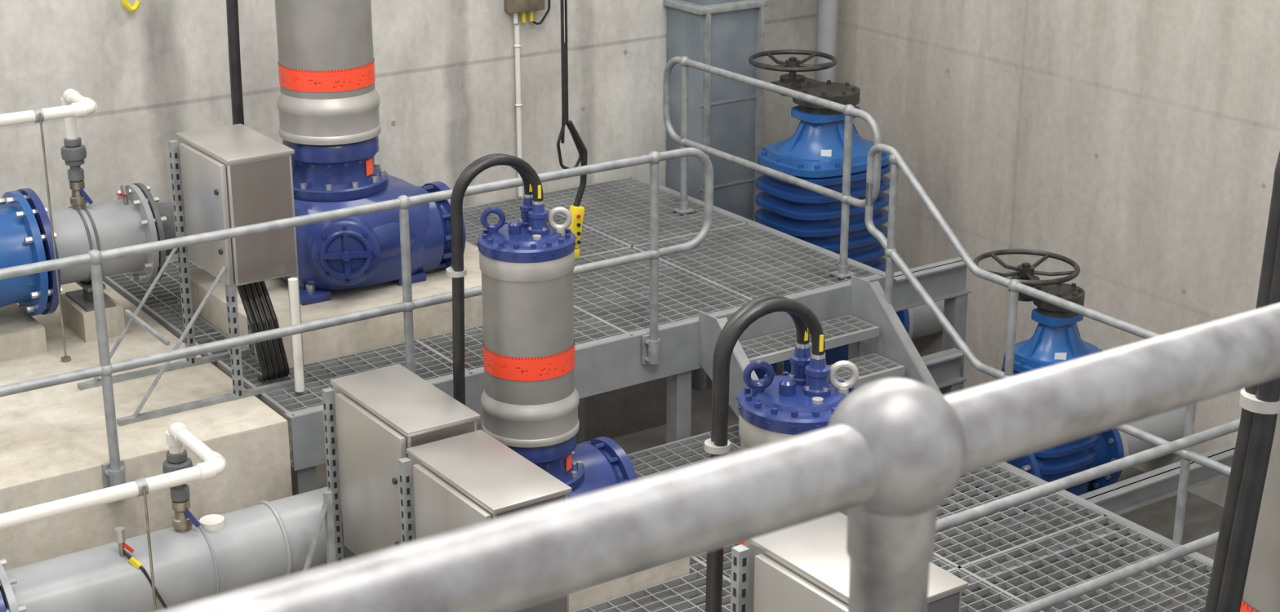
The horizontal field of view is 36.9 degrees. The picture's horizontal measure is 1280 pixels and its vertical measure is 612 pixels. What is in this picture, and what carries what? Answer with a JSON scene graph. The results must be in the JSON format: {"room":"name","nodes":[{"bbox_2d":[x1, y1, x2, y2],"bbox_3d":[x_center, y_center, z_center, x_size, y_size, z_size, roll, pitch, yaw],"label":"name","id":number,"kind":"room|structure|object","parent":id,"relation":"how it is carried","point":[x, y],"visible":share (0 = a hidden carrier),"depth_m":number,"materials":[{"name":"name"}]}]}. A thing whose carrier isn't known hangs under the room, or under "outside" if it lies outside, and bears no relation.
{"room":"mechanical room","nodes":[
{"label":"mechanical room","id":0,"kind":"room"},
{"bbox_2d":[189,241,482,488],"bbox_3d":[-1.569,0.657,11.098,1.630,1.750,1.280,-13,23,-32],"label":"plinth","id":1,"kind":"object","parent":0,"point":[355,337],"depth_m":10.39,"materials":[{"name":"beige concrete"}]},
{"bbox_2d":[226,0,465,305],"bbox_3d":[-1.743,-1.292,10.489,1.178,2.631,1.295,-13,23,-32],"label":"pump","id":2,"kind":"object","parent":1,"relation":"on","point":[328,100],"visible":0.75,"depth_m":10.28,"materials":[{"name":"blue paint"}]},
{"bbox_2d":[0,0,838,337],"bbox_3d":[-4.347,-1.740,10.303,14.500,7.200,0.303,-13,23,-32],"label":"wall","id":3,"kind":"structure","parent":0,"point":[445,69],"depth_m":12.28,"materials":[{"name":"concrete"}]},
{"bbox_2d":[121,0,141,12],"bbox_3d":[-2.934,-1.935,11.008,0.113,0.499,0.036,-13,23,-32],"label":"hook","id":4,"kind":"object","parent":3,"relation":"attached to","point":[129,7],"visible":1,"depth_m":11.07,"materials":[{"name":"yellow plastic"}]},
{"bbox_2d":[513,23,523,196],"bbox_3d":[-0.809,-1.299,12.805,0.052,1.170,0.052,-13,23,-32],"label":"conduit","id":5,"kind":"object","parent":3,"relation":"attached to","point":[518,104],"visible":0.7,"depth_m":12.76,"materials":[{"name":"white plastic"}]},
{"bbox_2d":[504,0,550,24],"bbox_3d":[-0.729,-2.071,12.566,0.328,0.475,0.099,-13,23,-32],"label":"junction box","id":6,"kind":"object","parent":3,"relation":"attached to","point":[515,6],"visible":1,"depth_m":12.55,"materials":[{"name":"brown metal"}]},
{"bbox_2d":[814,0,838,82],"bbox_3d":[1.324,-2.772,13.694,0.180,6.500,0.290,-13,23,-32],"label":"vent pipe","id":7,"kind":"object","parent":3,"relation":"attached to","point":[827,10],"visible":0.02,"depth_m":13.87,"materials":[{"name":"grey metal"}]},
{"bbox_2d":[177,337,666,441],"bbox_3d":[-1.332,0.513,12.263,3.780,1.250,0.300,-13,23,-32],"label":"wall","id":8,"kind":"structure","parent":0,"point":[642,406],"depth_m":13.05,"materials":[{"name":"grey concrete"}]},
{"bbox_2d":[556,0,587,258],"bbox_3d":[-0.369,-2.680,9.843,0.194,5.122,0.072,-13,23,-32],"label":"pendant control","id":9,"kind":"object","parent":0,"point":[577,211],"visible":0.88,"depth_m":10.45,"materials":[{"name":"black rubber"}]},
{"bbox_2d":[748,49,860,109],"label":"handwheel","id":10,"kind":"object","parent":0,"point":[845,94],"depth_m":12.85,"materials":[{"name":"black metal"}]},
{"bbox_2d":[612,386,1223,611],"bbox_3d":[-0.620,3.446,6.095,14.200,0.200,13.300,-13,23,-32],"label":"floor","id":11,"kind":"structure","parent":0,"point":[1202,517],"depth_m":11.92,"materials":[{"name":"concrete"}]},
{"bbox_2d":[0,422,226,611],"bbox_3d":[-3.341,1.530,7.556,3.596,1.349,0.632,-13,23,-32],"label":"pipe","id":12,"kind":"object","parent":11,"relation":"on","point":[178,469],"visible":1,"depth_m":7.96,"materials":[{"name":"white plastic"}]},
{"bbox_2d":[0,281,292,570],"bbox_3d":[-5.145,1.524,8.898,6.460,1.570,2.755,-13,23,-32],"label":"concrete plinth","id":13,"kind":"object","parent":11,"relation":"on","point":[54,442],"visible":0.54,"depth_m":9.22,"materials":[{"name":"beige concrete"}]},
{"bbox_2d":[0,88,97,362],"bbox_3d":[-4.368,-0.130,9.203,3.686,1.349,0.501,-13,23,-32],"label":"pipe","id":14,"kind":"object","parent":13,"relation":"on","point":[74,105],"visible":1,"depth_m":9.97,"materials":[{"name":"white plastic"}]},
{"bbox_2d":[0,182,177,362],"bbox_3d":[-4.211,0.005,9.601,4.420,0.830,0.680,-13,23,-32],"label":"pipe","id":15,"kind":"object","parent":13,"relation":"on","point":[25,231],"visible":0.67,"depth_m":10.19,"materials":[{"name":"grey metal"}]},
{"bbox_2d":[116,183,128,204],"bbox_3d":[-2.780,-0.519,10.340,0.067,0.248,0.142,-5,20,-15],"label":"pressure tapping","id":16,"kind":"object","parent":15,"relation":"attached to","point":[124,188],"visible":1,"depth_m":10.34,"materials":[{"name":"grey metal"}]},
{"bbox_2d":[77,123,305,426],"bbox_3d":[-2.265,-0.176,9.515,0.982,1.230,0.644,-13,23,-32],"label":"cabinet","id":17,"kind":"object","parent":13,"relation":"on","point":[229,176],"visible":0.82,"depth_m":9.40,"materials":[{"name":"grey metal"}]},
{"bbox_2d":[236,277,304,392],"bbox_3d":[-1.858,0.119,9.624,0.207,0.598,0.376,-13,23,-32],"label":"cable bundle","id":18,"kind":"object","parent":17,"relation":"attached to","point":[244,291],"visible":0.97,"depth_m":9.64,"materials":[{"name":"black rubber"}]},
{"bbox_2d":[0,147,713,488],"bbox_3d":[-2.320,0.295,8.708,6.574,1.196,0.081,-13,23,-32],"label":"handrail","id":19,"kind":"object","parent":13,"relation":"attached to","point":[113,472],"visible":0.94,"depth_m":9.15,"materials":[{"name":"metal"}]},
{"bbox_2d":[0,487,356,611],"bbox_3d":[-3.184,1.596,8.014,4.720,0.920,0.580,-13,23,-32],"label":"pipe","id":20,"kind":"object","parent":11,"relation":"on","point":[265,541],"visible":0.69,"depth_m":8.53,"materials":[{"name":"grey metal"}]},
{"bbox_2d":[114,526,168,609],"bbox_3d":[-2.163,1.217,8.433,0.262,0.503,0.054,3,20,8],"label":"pressure tapping","id":21,"kind":"object","parent":20,"relation":"attached to","point":[120,536],"visible":0.98,"depth_m":8.39,"materials":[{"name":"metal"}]},
{"bbox_2d":[289,449,293,459],"bbox_3d":[-1.751,1.304,9.984,0.147,1.267,0.090,-13,23,-32],"label":"drain pipe","id":22,"kind":"object","parent":11,"relation":"on","point":[291,455],"visible":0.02,"depth_m":9.78,"materials":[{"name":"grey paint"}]},
{"bbox_2d":[302,490,336,571],"bbox_3d":[-1.683,1.369,8.539,0.740,1.000,0.040,-13,23,-32],"label":"frame","id":23,"kind":"object","parent":11,"relation":"on","point":[326,511],"visible":0.56,"depth_m":8.59,"materials":[{"name":"grey metal"}]},
{"bbox_2d":[102,176,885,495],"bbox_3d":[-0.855,0.551,11.662,3.890,1.575,2.695,-13,23,-32],"label":"platform","id":24,"kind":"object","parent":11,"relation":"on","point":[740,260],"visible":0.47,"depth_m":11.05,"materials":[{"name":"grey metal"}]},
{"bbox_2d":[662,56,881,279],"bbox_3d":[0.764,-0.887,11.832,0.110,1.036,2.127,-13,23,-32],"label":"handrail","id":25,"kind":"object","parent":24,"relation":"on","point":[849,111],"visible":1,"depth_m":11.60,"materials":[{"name":"metal"}]},
{"bbox_2d":[445,153,637,498],"bbox_3d":[-0.532,0.245,8.929,0.895,2.064,1.063,-13,23,-32],"label":"pump","id":26,"kind":"object","parent":11,"relation":"on","point":[530,398],"visible":0.66,"depth_m":8.63,"materials":[{"name":"blue paint"}]},
{"bbox_2d":[568,558,689,611],"bbox_3d":[-0.457,1.647,9.440,1.080,0.980,0.900,-13,23,-32],"label":"plinth","id":27,"kind":"object","parent":11,"relation":"on","point":[578,601],"visible":0.09,"depth_m":9.06,"materials":[{"name":"beige concrete"}]},
{"bbox_2d":[576,360,783,444],"bbox_3d":[-0.023,0.655,12.008,1.785,1.150,0.915,-18,26,-41],"label":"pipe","id":28,"kind":"object","parent":11,"relation":"on","point":[581,436],"visible":0.03,"depth_m":11.04,"materials":[{"name":"grey metal"}]},
{"bbox_2d":[663,0,768,391],"bbox_3d":[0.526,-2.554,13.073,0.580,6.500,0.450,-13,23,-32],"label":"tall cabinet","id":29,"kind":"object","parent":11,"relation":"on","point":[725,114],"visible":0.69,"depth_m":13.29,"materials":[{"name":"grey metal"}]},
{"bbox_2d":[704,294,858,611],"bbox_3d":[0.549,0.883,7.112,0.895,2.064,1.063,-13,23,-32],"label":"pump","id":30,"kind":"object","parent":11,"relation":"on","point":[771,408],"visible":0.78,"depth_m":6.72,"materials":[{"name":"blue paint"}]},
{"bbox_2d":[755,172,841,254],"label":"bellows","id":31,"kind":"object","parent":11,"relation":"on","point":[807,215],"depth_m":12.67,"materials":[{"name":"blue paint"}]},
{"bbox_2d":[756,97,844,192],"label":"valve","id":32,"kind":"object","parent":11,"relation":"on","point":[811,149],"depth_m":12.64,"materials":[{"name":"blue paint"}]},
{"bbox_2d":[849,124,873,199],"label":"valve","id":33,"kind":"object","parent":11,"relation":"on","point":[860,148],"depth_m":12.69,"materials":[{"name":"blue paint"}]},
{"bbox_2d":[847,204,886,272],"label":"valve","id":34,"kind":"object","parent":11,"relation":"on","point":[864,248],"depth_m":12.85,"materials":[{"name":"blue paint"}]},
{"bbox_2d":[872,151,890,238],"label":"valve","id":35,"kind":"object","parent":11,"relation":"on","point":[880,215],"depth_m":12.88,"materials":[{"name":"blue paint"}]},
{"bbox_2d":[573,423,1213,611],"bbox_3d":[1.493,2.118,8.209,3.740,0.905,6.140,-13,23,-32],"label":"platform","id":36,"kind":"object","parent":11,"relation":"on","point":[1104,535],"visible":0.2,"depth_m":9.46,"materials":[{"name":"grey metal"}]},
{"bbox_2d":[321,364,479,562],"bbox_3d":[-1.062,0.909,8.599,0.404,1.070,0.744,-13,23,-32],"label":"electrical cabinet","id":37,"kind":"object","parent":36,"relation":"on","point":[371,419],"visible":0.58,"depth_m":8.43,"materials":[{"name":"grey metal"}]},
{"bbox_2d":[397,430,571,611],"bbox_3d":[-0.646,1.147,7.995,0.414,1.020,0.724,-13,23,-32],"label":"electrical cabinet","id":38,"kind":"object","parent":36,"relation":"on","point":[446,485],"visible":0.5,"depth_m":7.82,"materials":[{"name":"grey metal"}]},
{"bbox_2d":[698,275,942,417],"bbox_3d":[1.078,0.394,10.669,1.166,0.730,0.963,-13,23,-32],"label":"stairs","id":39,"kind":"structure","parent":36,"relation":"on","point":[873,321],"depth_m":10.91,"materials":[{"name":"grey metal"}]},
{"bbox_2d":[864,143,1231,545],"bbox_3d":[3.041,0.662,8.828,0.072,1.644,6.124,-13,23,-32],"label":"stair handrail","id":40,"kind":"object","parent":39,"relation":"attached to","point":[896,161],"visible":0.77,"depth_m":10.38,"materials":[{"name":"metal"}]},
{"bbox_2d":[730,512,968,611],"bbox_3d":[0.636,1.507,6.200,0.414,1.530,0.664,-13,23,-32],"label":"cabinet","id":41,"kind":"object","parent":36,"relation":"on","point":[804,567],"visible":0.67,"depth_m":5.97,"materials":[{"name":"grey metal"}]},
{"bbox_2d":[935,418,1240,611],"bbox_3d":[1.871,1.145,8.066,2.075,1.036,0.110,-13,23,-32],"label":"handrail","id":42,"kind":"object","parent":36,"relation":"on","point":[991,508],"visible":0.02,"depth_m":8.01,"materials":[{"name":"metal"}]},
{"bbox_2d":[895,304,942,339],"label":"pipe","id":43,"kind":"object","parent":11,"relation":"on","point":[918,322],"depth_m":13.52,"materials":[{"name":"grey metal"}]},
{"bbox_2d":[892,257,971,493],"bbox_3d":[1.758,0.497,11.871,0.640,1.540,0.180,-13,23,-32],"label":"support beam","id":44,"kind":"structure","parent":11,"relation":"on","point":[945,280],"depth_m":11.71,"materials":[{"name":"grey metal"}]},
{"bbox_2d":[920,347,966,511],"bbox_3d":[1.670,0.822,11.728,0.780,1.020,0.180,-13,23,-32],"label":"support beam","id":45,"kind":"structure","parent":11,"relation":"on","point":[944,366],"depth_m":11.71,"materials":[{"name":"grey metal"}]},
{"bbox_2d":[1007,428,1155,482],"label":"valve","id":46,"kind":"object","parent":11,"relation":"on","point":[1065,460],"depth_m":11.48,"materials":[{"name":"blue paint"}]},
{"bbox_2d":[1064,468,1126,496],"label":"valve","id":47,"kind":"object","parent":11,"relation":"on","point":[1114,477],"depth_m":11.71,"materials":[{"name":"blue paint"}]},
{"bbox_2d":[983,443,1235,569],"bbox_3d":[2.817,1.273,11.321,2.127,0.440,0.180,-13,23,-32],"label":"support beam","id":48,"kind":"structure","parent":11,"relation":"on","point":[1139,491],"depth_m":11.38,"materials":[{"name":"grey metal"}]},
{"bbox_2d":[1128,406,1186,442],"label":"pipe","id":49,"kind":"object","parent":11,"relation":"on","point":[1169,426],"depth_m":11.98,"materials":[{"name":"grey metal"}]},
{"bbox_2d":[1204,151,1279,611],"bbox_3d":[1.787,0.926,5.236,1.144,3.226,1.295,-13,23,-32],"label":"pipe","id":50,"kind":"object","parent":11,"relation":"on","point":[1245,577],"visible":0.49,"depth_m":4.73,"materials":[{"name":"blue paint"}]},
{"bbox_3d":[1.851,3.063,1.494,9.500,3.570,2.555,-13,23,-32],"label":"walkway","id":51,"kind":"object","parent":11,"relation":"on","visible":0},
{"bbox_2d":[156,302,1279,611],"bbox_3d":[1.052,0.523,1.836,8.501,1.376,0.296,-13,23,-32],"label":"handrail","id":52,"kind":"object","parent":51,"relation":"attached to","point":[893,451],"visible":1,"depth_m":1.09,"materials":[{"name":"grey metal"}]},
{"bbox_2d":[1013,292,1102,376],"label":"valve","id":53,"kind":"object","parent":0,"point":[1055,339],"depth_m":11.29,"materials":[{"name":"blue paint"}]},
{"bbox_2d":[835,0,1279,506],"bbox_3d":[5.354,-1.216,8.810,0.303,7.200,13.300,-13,23,-32],"label":"wall","id":54,"kind":"structure","parent":0,"point":[1135,143],"depth_m":12.42,"materials":[{"name":"concrete"}]},
{"bbox_2d":[973,248,1084,306],"label":"handwheel","id":55,"kind":"object","parent":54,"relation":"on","point":[1024,273],"depth_m":11.40,"materials":[{"name":"black metal"}]}
]}

